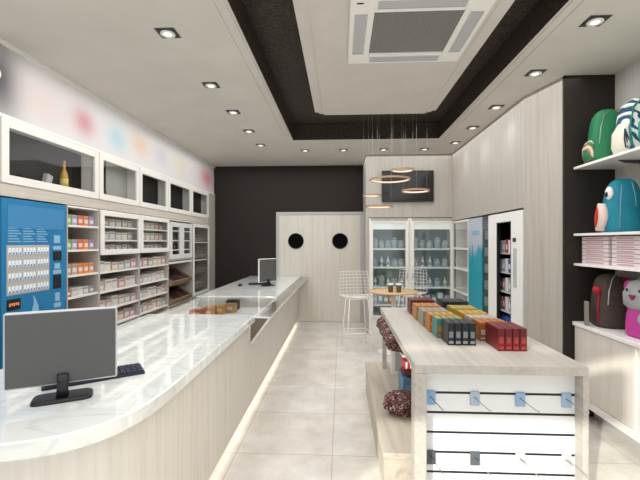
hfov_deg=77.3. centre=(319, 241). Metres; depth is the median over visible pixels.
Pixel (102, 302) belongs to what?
pack
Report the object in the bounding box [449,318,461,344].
product box
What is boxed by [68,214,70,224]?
pack
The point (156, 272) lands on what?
pack
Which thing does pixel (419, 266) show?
shelf
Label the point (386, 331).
bag
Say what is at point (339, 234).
door
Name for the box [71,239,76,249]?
pack
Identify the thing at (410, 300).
product box
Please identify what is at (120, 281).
pack
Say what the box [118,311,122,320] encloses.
pack
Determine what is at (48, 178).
gift box
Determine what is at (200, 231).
display cabinet
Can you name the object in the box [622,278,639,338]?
backpack
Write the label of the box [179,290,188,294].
pack
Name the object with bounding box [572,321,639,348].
countertop
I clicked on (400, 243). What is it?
jar
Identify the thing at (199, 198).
upper cabinet
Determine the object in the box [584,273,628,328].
backpack
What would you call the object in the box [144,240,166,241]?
shelf
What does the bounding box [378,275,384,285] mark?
jar
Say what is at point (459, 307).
product box
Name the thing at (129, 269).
shelf
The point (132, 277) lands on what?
pack
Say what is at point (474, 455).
hook
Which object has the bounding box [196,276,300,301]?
countertop
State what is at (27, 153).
upper cabinet
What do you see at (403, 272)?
stool
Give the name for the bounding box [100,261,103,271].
pack
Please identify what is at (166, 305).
shelf
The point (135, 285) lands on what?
shelf
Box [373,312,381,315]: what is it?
shelf
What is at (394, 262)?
jar
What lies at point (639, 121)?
backpack
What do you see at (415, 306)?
product box
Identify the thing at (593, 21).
recessed light
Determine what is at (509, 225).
vending machine
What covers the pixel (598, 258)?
flat box
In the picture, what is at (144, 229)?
shelf
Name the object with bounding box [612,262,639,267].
flat box
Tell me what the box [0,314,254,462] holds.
countertop
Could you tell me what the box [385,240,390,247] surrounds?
jar
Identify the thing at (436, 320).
product box
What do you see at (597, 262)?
flat box
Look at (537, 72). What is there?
recessed light
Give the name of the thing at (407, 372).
scarf
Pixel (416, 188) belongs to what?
pendant
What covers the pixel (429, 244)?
jar
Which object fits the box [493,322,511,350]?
product box
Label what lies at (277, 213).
trim
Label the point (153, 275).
pack
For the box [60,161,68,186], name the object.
bottle
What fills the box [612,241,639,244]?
flat box
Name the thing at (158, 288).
pack
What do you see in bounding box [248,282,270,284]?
keyboard
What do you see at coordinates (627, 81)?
wall
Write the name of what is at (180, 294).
pack
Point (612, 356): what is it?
base cabinet
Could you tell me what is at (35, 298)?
print
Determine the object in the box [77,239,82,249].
pack
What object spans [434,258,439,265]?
jar
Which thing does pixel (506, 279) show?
pack
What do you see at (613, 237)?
flat box
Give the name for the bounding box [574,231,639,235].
wall shelf
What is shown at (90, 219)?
pack
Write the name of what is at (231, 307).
product box
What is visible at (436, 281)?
jar
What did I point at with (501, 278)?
pack
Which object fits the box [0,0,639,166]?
ceiling
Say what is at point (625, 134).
backpack
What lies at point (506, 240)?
pack
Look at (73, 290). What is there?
pack
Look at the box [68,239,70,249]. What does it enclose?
pack
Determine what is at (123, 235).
pack
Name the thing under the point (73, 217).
pack
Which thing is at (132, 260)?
pack
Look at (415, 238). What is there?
jar
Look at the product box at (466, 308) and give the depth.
3.42 m
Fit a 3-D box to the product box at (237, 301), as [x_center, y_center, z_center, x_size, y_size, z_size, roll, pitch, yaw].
[-1.049,0.752,4.821,0.140,0.115,0.110,0,0,3]
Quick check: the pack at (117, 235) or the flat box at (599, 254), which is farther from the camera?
the pack at (117, 235)
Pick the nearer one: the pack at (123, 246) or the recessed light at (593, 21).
the recessed light at (593, 21)
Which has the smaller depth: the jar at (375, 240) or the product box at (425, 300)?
the product box at (425, 300)
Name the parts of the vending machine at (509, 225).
selection panel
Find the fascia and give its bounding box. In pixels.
[0,183,208,223]
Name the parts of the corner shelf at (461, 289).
panel, shelf, shelf, shelf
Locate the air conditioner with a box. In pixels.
[348,0,495,63]
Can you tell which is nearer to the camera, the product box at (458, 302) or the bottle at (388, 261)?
the product box at (458, 302)
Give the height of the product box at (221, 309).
0.095 m
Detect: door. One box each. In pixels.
[279,214,318,320]
[319,214,359,321]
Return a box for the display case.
[158,298,270,340]
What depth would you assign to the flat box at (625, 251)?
3.10 m
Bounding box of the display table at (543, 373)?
[365,307,588,479]
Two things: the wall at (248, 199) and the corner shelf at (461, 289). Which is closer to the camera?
the corner shelf at (461, 289)
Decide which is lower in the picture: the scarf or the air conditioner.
the scarf
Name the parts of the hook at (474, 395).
plate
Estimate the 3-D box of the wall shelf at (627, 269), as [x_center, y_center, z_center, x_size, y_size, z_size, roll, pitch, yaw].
[2.423,0.231,2.019,0.368,0.075,3.287,0,0,3]
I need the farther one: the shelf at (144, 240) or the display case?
the shelf at (144, 240)
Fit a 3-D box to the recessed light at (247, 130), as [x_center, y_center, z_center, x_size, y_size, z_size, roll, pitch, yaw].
[-0.979,-1.530,5.517,0.150,0.026,0.150,0,0,3]
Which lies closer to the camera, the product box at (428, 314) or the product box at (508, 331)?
the product box at (508, 331)
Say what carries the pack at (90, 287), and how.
on the shelf unit at (88, 300)
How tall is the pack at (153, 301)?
0.115 m
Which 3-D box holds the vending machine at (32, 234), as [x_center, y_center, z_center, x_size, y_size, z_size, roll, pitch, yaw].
[-2.583,0.620,3.380,0.426,1.920,0.720,0,0,3]
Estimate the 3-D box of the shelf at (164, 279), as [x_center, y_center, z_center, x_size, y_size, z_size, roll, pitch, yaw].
[-2.470,0.544,5.510,0.406,0.018,0.817,0,0,3]
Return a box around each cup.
[387,283,393,291]
[395,283,401,292]
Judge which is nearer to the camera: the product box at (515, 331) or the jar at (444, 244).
the product box at (515, 331)
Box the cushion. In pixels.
[383,390,410,416]
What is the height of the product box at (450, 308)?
0.120 m
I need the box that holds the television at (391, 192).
[382,170,433,201]
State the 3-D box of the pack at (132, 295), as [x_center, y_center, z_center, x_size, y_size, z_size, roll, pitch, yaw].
[-2.425,0.684,4.984,0.201,0.090,0.118,0,0,3]
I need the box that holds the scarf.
[400,366,410,375]
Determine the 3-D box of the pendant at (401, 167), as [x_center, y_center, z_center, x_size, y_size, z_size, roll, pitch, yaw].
[1.147,-1.380,5.568,0.316,0.780,0.316,0,0,3]
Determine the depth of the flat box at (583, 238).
3.43 m
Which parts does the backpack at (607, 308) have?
panel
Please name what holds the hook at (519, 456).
attached to the display table at (543, 373)
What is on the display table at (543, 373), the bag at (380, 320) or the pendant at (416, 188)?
the bag at (380, 320)
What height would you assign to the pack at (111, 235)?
0.095 m
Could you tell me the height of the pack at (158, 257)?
0.115 m
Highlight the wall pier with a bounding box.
[209,193,214,290]
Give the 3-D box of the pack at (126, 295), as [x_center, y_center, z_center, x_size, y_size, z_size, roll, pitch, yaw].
[-2.437,0.679,4.853,0.201,0.100,0.118,0,0,3]
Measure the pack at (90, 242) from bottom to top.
0.100 m
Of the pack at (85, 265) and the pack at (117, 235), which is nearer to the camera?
the pack at (85, 265)
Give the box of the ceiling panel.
[293,0,514,114]
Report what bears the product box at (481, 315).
on the display table at (543, 373)
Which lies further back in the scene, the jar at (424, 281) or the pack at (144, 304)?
the jar at (424, 281)
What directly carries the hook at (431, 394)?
attached to the display table at (543, 373)
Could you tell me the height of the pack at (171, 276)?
0.114 m
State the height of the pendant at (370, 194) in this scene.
1.124 m
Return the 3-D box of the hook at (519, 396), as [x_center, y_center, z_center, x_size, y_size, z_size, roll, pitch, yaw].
[1.136,0.890,2.191,0.052,0.080,0.157,0,0,-2]
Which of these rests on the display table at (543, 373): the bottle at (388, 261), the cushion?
the cushion
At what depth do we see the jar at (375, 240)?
7.15 m
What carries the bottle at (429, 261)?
on the tall cabinet at (425, 229)
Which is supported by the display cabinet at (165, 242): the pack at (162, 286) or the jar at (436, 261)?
the pack at (162, 286)
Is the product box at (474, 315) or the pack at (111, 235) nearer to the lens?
the product box at (474, 315)
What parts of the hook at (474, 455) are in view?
plate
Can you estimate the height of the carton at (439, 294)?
0.200 m
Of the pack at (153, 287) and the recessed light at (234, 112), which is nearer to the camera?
the recessed light at (234, 112)
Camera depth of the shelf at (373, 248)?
7.04 m
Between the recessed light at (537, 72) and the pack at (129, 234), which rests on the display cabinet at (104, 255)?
the pack at (129, 234)
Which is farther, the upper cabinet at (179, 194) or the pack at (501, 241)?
the upper cabinet at (179, 194)
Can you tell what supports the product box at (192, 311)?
in the counter at (174, 420)
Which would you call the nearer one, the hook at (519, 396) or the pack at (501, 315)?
the hook at (519, 396)
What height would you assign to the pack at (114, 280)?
0.115 m
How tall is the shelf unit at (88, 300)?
1.945 m
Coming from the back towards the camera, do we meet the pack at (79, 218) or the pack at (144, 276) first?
the pack at (144, 276)
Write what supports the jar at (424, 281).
on the tall cabinet at (425, 229)
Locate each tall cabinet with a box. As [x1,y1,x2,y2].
[369,218,409,332]
[410,218,453,298]
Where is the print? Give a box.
[32,295,38,310]
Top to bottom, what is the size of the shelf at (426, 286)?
0.030 m
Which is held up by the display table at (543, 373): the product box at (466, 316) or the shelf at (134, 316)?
the product box at (466, 316)
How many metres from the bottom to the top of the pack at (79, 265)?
0.105 m
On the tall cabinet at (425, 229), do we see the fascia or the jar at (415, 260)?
the jar at (415, 260)
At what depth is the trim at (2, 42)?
3.98 m
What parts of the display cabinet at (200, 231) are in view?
panel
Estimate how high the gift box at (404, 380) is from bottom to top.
0.184 m
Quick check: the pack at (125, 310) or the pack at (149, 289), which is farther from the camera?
the pack at (149, 289)
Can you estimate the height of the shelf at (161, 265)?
0.018 m
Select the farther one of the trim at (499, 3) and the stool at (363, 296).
the stool at (363, 296)
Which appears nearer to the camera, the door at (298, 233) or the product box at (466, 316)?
the product box at (466, 316)
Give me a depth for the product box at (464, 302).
3.66 m
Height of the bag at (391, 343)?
0.144 m
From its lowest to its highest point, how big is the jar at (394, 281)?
0.145 m
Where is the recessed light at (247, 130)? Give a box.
[243,129,254,132]
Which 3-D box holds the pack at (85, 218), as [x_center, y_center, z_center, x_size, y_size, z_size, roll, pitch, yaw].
[-2.455,-0.213,4.058,0.171,0.100,0.078,0,0,3]
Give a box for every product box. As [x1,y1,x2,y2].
[189,309,204,313]
[201,307,216,314]
[212,304,226,314]
[223,303,236,312]
[226,299,239,309]
[407,297,415,314]
[412,303,421,319]
[413,297,422,302]
[418,307,427,326]
[419,297,428,302]
[425,297,434,302]
[425,311,434,331]
[432,315,441,337]
[437,307,448,311]
[438,298,448,309]
[442,318,453,344]
[444,298,455,304]
[447,305,458,314]
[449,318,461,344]
[450,298,461,304]
[453,305,464,309]
[456,298,468,304]
[456,310,467,318]
[456,319,468,345]
[459,305,471,309]
[462,319,475,345]
[464,314,475,320]
[465,305,477,309]
[471,314,483,318]
[472,318,485,340]
[477,314,490,318]
[484,314,497,318]
[486,322,504,350]
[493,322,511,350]
[500,322,519,350]
[506,322,526,350]
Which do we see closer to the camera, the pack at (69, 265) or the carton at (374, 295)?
the pack at (69, 265)
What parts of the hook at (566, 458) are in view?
plate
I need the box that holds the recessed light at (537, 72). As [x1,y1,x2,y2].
[523,69,547,76]
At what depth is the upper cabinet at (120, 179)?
4.78 m
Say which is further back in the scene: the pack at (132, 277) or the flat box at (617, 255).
the pack at (132, 277)
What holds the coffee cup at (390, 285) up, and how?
on the round table at (382, 291)
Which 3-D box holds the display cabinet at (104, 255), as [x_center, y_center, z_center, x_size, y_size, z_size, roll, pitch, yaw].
[-2.510,0.627,4.663,0.439,1.945,0.840,0,0,3]
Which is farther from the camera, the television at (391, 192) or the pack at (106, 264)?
the television at (391, 192)
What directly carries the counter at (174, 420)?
on the floor
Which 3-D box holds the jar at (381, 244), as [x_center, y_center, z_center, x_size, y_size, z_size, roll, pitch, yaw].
[1.105,0.037,7.192,0.116,0.145,0.116,0,0,3]
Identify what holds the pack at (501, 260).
on the vending machine at (509, 225)
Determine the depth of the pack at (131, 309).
4.99 m
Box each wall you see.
[214,165,455,298]
[363,154,451,332]
[451,77,561,353]
[562,74,614,416]
[615,59,639,279]
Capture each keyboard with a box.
[41,363,144,390]
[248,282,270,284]
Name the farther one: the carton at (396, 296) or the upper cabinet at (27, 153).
the carton at (396, 296)
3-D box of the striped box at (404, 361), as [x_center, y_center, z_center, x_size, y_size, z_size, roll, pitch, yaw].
[0.778,1.018,3.378,0.160,0.065,0.171,0,0,3]
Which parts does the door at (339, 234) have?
pane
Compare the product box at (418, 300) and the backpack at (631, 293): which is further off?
the product box at (418, 300)
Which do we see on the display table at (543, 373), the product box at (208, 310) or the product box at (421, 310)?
the product box at (421, 310)
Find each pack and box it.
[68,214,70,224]
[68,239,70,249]
[68,263,82,273]
[68,264,70,274]
[68,286,87,293]
[68,287,82,294]
[68,288,76,296]
[71,215,76,224]
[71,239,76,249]
[71,264,76,274]
[74,262,93,272]
[74,285,93,292]
[77,215,82,225]
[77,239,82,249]
[83,216,87,225]
[83,239,87,248]
[83,263,87,272]
[88,216,93,225]
[88,239,93,248]
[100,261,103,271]
[100,278,116,288]
[100,279,111,290]
[100,282,103,290]
[100,295,117,305]
[100,299,111,306]
[100,300,104,306]
[104,262,109,270]
[105,231,114,239]
[106,261,123,269]
[108,219,114,225]
[108,245,114,249]
[108,293,129,302]
[109,244,126,248]
[109,260,129,268]
[109,276,129,286]
[110,262,117,269]
[115,220,120,226]
[115,232,120,239]
[115,258,135,267]
[116,232,132,239]
[117,278,123,287]
[117,307,128,318]
[118,275,134,284]
[118,295,123,304]
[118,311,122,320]
[121,220,126,226]
[121,233,126,239]
[123,307,134,316]
[127,221,132,227]
[130,293,135,300]
[140,257,146,266]
[140,273,155,280]
[140,274,147,282]
[140,286,155,294]
[140,287,151,295]
[140,299,155,308]
[140,302,146,311]
[142,271,159,279]
[143,290,147,297]
[145,223,149,228]
[145,233,149,239]
[146,256,160,264]
[147,257,156,264]
[147,258,152,265]
[147,302,151,309]
[148,285,164,291]
[148,298,160,306]
[151,270,163,278]
[156,286,160,293]
[161,256,164,263]
[169,275,179,280]
[169,292,179,298]
[174,291,184,296]
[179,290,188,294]
[500,240,504,251]
[500,259,504,270]
[500,277,508,289]
[500,296,509,308]
[500,314,509,319]
[505,239,509,252]
[505,259,509,271]
[505,278,509,290]
[505,297,509,310]
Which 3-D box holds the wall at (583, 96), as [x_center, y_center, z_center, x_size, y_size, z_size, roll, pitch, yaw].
[2.471,0.035,3.680,0.450,3.131,0.030,0,0,3]
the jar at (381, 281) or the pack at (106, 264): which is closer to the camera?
the pack at (106, 264)
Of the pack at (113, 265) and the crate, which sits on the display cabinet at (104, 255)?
the pack at (113, 265)
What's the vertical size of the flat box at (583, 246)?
0.030 m
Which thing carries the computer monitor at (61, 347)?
on the counter at (174, 420)
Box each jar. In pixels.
[373,237,377,247]
[373,258,377,265]
[378,240,384,247]
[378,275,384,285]
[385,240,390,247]
[391,237,397,247]
[391,258,397,265]
[391,278,397,285]
[398,240,403,247]
[398,258,403,265]
[414,237,417,247]
[414,258,417,265]
[419,240,425,247]
[419,275,425,285]
[426,240,432,247]
[434,237,439,247]
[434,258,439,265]
[434,278,439,285]
[441,240,447,247]
[441,258,447,266]
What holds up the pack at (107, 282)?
on the display cabinet at (104, 255)
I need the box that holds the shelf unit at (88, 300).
[64,205,98,308]
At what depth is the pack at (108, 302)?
4.45 m
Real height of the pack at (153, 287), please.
0.115 m
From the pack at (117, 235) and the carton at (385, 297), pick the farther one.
the carton at (385, 297)
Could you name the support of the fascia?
attached to the wall
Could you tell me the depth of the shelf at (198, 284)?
7.45 m
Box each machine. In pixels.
[0,197,65,368]
[468,216,487,312]
[488,210,523,326]
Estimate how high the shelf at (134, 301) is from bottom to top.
0.018 m
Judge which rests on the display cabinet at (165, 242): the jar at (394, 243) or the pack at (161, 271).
the pack at (161, 271)
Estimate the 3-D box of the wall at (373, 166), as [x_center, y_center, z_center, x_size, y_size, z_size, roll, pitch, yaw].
[1.573,0.035,7.453,1.480,3.131,0.950,0,0,3]
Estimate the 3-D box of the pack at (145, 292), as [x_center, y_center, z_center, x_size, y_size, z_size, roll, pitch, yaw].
[-2.412,0.684,5.305,0.201,0.090,0.118,0,0,3]
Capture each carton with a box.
[373,294,376,303]
[377,294,382,303]
[383,295,387,303]
[395,295,398,303]
[400,296,404,303]
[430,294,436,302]
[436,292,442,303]
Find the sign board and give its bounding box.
[0,44,213,192]
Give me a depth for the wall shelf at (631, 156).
3.28 m
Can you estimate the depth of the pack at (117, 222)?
4.71 m
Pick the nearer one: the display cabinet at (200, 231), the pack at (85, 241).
the pack at (85, 241)
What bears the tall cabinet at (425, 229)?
on the floor
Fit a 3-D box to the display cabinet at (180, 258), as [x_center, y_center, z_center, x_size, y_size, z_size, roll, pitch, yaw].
[-2.420,0.627,6.393,0.437,1.945,0.915,0,0,3]
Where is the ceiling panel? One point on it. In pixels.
(409, 87)
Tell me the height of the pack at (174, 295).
0.114 m
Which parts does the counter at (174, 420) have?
panel, panel, panel, panel, trim, flare glass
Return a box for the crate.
[390,351,401,374]
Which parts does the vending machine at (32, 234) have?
picture panel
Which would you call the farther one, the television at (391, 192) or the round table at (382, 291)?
the television at (391, 192)
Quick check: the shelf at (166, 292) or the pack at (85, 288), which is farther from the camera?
the shelf at (166, 292)
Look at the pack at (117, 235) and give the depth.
4.70 m
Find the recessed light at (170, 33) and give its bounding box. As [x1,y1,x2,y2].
[155,27,181,38]
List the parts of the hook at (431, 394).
plate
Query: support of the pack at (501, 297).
on the vending machine at (509, 225)
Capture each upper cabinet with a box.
[0,117,98,198]
[97,153,138,206]
[138,168,167,211]
[167,178,190,215]
[190,187,208,218]
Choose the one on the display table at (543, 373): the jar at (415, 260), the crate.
the crate
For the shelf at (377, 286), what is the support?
attached to the tall cabinet at (384, 229)
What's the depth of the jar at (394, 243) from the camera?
7.13 m
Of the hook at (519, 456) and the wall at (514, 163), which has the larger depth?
the wall at (514, 163)
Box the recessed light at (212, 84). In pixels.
[201,82,220,87]
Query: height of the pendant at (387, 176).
0.930 m
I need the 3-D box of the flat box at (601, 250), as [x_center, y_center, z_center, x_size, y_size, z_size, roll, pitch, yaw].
[2.494,0.074,3.454,0.242,0.030,0.361,0,0,3]
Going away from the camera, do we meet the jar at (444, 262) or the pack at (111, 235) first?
the pack at (111, 235)
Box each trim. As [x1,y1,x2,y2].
[0,38,214,194]
[210,0,586,142]
[276,212,362,322]
[305,0,502,111]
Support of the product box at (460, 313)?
on the display table at (543, 373)
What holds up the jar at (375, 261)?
on the tall cabinet at (384, 229)
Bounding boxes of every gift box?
[42,173,52,182]
[399,369,410,390]
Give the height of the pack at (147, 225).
0.085 m
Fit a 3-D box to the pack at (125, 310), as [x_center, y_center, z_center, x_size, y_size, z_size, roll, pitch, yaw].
[-2.441,0.862,4.854,0.201,0.115,0.118,0,0,3]
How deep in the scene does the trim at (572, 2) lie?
3.28 m
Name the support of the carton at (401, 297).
on the tall cabinet at (384, 229)
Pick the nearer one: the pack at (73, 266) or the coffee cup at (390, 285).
the pack at (73, 266)
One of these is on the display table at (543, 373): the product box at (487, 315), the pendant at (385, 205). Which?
the product box at (487, 315)
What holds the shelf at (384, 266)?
attached to the tall cabinet at (384, 229)
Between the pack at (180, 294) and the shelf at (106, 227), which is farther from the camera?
the pack at (180, 294)
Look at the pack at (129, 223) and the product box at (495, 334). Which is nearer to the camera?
the product box at (495, 334)
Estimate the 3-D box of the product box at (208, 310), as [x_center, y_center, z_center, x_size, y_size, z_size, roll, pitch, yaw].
[-1.221,0.764,4.400,0.140,0.090,0.110,0,0,3]
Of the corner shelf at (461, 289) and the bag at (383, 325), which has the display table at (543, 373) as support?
the bag at (383, 325)
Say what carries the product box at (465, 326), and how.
on the display table at (543, 373)
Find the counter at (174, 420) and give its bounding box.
[0,276,307,479]
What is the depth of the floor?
3.51 m
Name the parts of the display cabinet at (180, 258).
panel, door, drawer, panel, door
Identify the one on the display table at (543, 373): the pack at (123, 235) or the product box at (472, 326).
the product box at (472, 326)
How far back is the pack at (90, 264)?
4.12 m
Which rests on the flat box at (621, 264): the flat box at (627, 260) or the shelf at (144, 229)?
the flat box at (627, 260)
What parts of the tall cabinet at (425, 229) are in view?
panel, panel, panel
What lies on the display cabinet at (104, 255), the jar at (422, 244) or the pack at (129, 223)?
the pack at (129, 223)
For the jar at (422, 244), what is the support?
on the tall cabinet at (425, 229)
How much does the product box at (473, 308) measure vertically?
0.120 m
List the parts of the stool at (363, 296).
leg, leg, leg, leg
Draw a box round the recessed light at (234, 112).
[226,110,240,114]
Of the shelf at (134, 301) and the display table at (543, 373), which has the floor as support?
the display table at (543, 373)
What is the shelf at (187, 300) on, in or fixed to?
attached to the display cabinet at (180, 258)
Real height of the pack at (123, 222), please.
0.085 m
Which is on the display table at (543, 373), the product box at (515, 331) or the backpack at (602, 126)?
the product box at (515, 331)
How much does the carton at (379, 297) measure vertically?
0.200 m
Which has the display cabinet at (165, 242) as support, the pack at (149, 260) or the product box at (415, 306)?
the pack at (149, 260)
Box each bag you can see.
[376,316,384,327]
[378,321,387,333]
[381,327,391,340]
[385,333,401,351]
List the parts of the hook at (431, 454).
plate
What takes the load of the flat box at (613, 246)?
on the flat box at (625, 251)
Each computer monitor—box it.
[3,306,116,406]
[258,258,275,286]
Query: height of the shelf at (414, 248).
0.030 m
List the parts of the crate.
panel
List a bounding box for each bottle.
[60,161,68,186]
[386,256,389,265]
[428,256,431,265]
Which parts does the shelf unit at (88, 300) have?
panel, panel, shelf, shelf, shelf, shelf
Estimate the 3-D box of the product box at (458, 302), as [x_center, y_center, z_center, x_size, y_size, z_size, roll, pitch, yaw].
[1.272,0.611,3.748,0.054,0.136,0.221,0,0,3]
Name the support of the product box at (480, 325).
on the display table at (543, 373)
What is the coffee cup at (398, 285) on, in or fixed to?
on the round table at (382, 291)
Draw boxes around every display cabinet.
[99,209,140,325]
[139,215,169,316]
[168,219,191,308]
[191,222,208,299]
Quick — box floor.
[209,322,639,479]
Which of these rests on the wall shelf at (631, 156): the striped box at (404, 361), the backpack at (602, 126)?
the backpack at (602, 126)
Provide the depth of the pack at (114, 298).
4.56 m
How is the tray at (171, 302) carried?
in the display cabinet at (180, 258)
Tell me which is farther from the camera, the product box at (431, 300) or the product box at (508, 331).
the product box at (431, 300)
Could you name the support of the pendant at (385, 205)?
hanging from the ceiling
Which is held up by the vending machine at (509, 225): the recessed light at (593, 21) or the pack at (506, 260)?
the pack at (506, 260)
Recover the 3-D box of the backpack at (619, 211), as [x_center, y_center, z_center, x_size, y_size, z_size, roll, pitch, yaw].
[2.457,-0.300,3.301,0.335,0.445,0.281,0,0,19]
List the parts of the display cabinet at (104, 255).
panel, panel, door, panel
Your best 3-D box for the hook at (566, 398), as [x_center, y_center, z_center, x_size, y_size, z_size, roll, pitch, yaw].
[1.388,0.890,2.178,0.052,0.080,0.157,0,0,-2]
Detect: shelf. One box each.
[100,268,138,273]
[100,284,138,293]
[105,226,136,229]
[105,240,136,240]
[115,300,138,306]
[117,315,138,323]
[140,264,167,268]
[140,278,167,284]
[140,291,167,300]
[140,304,167,315]
[144,229,166,230]
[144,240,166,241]
[169,298,190,307]
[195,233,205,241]
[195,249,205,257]
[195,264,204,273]
[195,279,205,289]
[373,248,404,249]
[373,265,404,267]
[373,284,404,287]
[373,303,404,305]
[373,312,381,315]
[414,248,449,249]
[414,265,449,268]
[414,284,449,288]
[453,219,467,300]
[574,146,639,169]
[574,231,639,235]
[574,263,639,271]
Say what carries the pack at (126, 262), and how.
on the display cabinet at (104, 255)
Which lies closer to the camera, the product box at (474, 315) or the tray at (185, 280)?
the product box at (474, 315)
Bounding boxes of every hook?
[427,390,443,410]
[427,450,443,473]
[470,391,490,411]
[470,451,490,475]
[515,392,539,412]
[515,452,539,476]
[561,393,589,413]
[561,453,589,478]
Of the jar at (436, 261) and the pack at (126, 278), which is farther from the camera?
the jar at (436, 261)
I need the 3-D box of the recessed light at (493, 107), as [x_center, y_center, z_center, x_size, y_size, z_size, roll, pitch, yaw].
[1.998,-1.530,4.535,0.150,0.026,0.150,0,0,3]
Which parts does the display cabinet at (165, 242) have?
panel, door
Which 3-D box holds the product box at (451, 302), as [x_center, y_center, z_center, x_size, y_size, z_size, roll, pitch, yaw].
[1.215,0.611,3.751,0.054,0.136,0.221,0,0,3]
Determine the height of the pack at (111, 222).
0.085 m
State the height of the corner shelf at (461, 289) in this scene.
1.950 m
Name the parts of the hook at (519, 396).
plate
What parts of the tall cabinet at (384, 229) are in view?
panel, panel, panel, panel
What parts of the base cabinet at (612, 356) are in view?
rail, door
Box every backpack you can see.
[582,108,619,162]
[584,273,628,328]
[594,178,639,232]
[611,97,639,154]
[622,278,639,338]
[638,121,639,139]
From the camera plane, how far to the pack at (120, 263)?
4.75 m
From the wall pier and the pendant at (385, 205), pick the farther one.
the wall pier
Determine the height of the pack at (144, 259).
0.115 m
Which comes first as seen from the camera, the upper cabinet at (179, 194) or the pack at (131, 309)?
the pack at (131, 309)
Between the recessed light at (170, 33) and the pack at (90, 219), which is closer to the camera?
the recessed light at (170, 33)
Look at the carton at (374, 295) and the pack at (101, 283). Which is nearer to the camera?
the pack at (101, 283)
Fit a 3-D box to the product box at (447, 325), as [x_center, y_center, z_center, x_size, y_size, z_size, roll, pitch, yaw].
[0.866,0.606,2.710,0.042,0.147,0.166,0,0,3]
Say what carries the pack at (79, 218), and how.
on the shelf unit at (88, 300)
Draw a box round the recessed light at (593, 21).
[578,15,612,26]
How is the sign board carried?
attached to the wall
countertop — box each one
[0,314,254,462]
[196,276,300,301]
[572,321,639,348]
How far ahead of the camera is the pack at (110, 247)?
4.57 m
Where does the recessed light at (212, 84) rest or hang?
in the ceiling
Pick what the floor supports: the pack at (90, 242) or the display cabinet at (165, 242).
the display cabinet at (165, 242)
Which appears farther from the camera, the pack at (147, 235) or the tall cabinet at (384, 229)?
the tall cabinet at (384, 229)
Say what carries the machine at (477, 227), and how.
on the floor
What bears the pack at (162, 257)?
on the display cabinet at (165, 242)
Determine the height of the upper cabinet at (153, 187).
0.503 m
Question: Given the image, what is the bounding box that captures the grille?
[369,10,463,52]
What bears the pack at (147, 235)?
on the display cabinet at (165, 242)
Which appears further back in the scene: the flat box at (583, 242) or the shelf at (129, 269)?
the shelf at (129, 269)
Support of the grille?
attached to the air conditioner
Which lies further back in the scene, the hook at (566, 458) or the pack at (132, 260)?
the pack at (132, 260)
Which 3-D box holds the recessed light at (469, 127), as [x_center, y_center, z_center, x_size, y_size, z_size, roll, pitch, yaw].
[2.041,-1.530,5.348,0.150,0.026,0.150,0,0,3]
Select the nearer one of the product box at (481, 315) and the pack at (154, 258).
the product box at (481, 315)
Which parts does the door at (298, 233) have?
pane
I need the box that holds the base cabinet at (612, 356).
[572,321,639,448]
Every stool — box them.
[339,271,373,351]
[398,269,427,306]
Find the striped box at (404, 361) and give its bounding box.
[401,356,411,368]
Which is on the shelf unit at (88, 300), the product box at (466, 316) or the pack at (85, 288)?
the pack at (85, 288)
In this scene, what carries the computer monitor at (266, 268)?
on the counter at (174, 420)
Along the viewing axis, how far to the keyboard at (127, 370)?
2.02 m
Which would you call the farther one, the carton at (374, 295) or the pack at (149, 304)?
the carton at (374, 295)
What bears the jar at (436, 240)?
on the tall cabinet at (425, 229)
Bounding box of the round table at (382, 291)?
[369,288,418,355]
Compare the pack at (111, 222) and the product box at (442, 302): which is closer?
the product box at (442, 302)
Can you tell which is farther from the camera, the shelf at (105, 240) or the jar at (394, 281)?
the jar at (394, 281)
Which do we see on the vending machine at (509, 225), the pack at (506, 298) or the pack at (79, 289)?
the pack at (506, 298)
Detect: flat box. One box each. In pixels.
[582,237,611,239]
[582,241,611,243]
[582,245,611,248]
[582,248,611,252]
[582,252,623,256]
[582,256,615,260]
[582,260,611,264]
[612,236,639,239]
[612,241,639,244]
[612,245,639,248]
[612,249,639,253]
[612,253,639,258]
[612,258,639,262]
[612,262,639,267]
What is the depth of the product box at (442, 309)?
3.28 m
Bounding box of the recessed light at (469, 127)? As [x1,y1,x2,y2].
[467,126,478,129]
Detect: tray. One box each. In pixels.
[169,266,191,286]
[169,285,191,304]
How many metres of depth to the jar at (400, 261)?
7.13 m
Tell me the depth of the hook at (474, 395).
2.27 m
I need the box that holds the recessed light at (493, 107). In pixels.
[488,105,504,109]
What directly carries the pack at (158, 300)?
on the display cabinet at (165, 242)
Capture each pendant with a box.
[363,193,380,196]
[365,204,392,208]
[370,175,409,182]
[391,118,413,172]
[401,114,429,192]
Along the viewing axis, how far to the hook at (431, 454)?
2.28 m
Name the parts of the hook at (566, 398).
plate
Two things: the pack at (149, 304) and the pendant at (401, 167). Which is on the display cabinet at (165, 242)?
the pack at (149, 304)
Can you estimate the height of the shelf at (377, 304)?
0.030 m
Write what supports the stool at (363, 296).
on the floor
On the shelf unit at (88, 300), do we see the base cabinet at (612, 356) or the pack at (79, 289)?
the pack at (79, 289)
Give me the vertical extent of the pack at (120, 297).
0.100 m
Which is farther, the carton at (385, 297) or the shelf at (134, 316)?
the carton at (385, 297)
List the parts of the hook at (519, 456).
plate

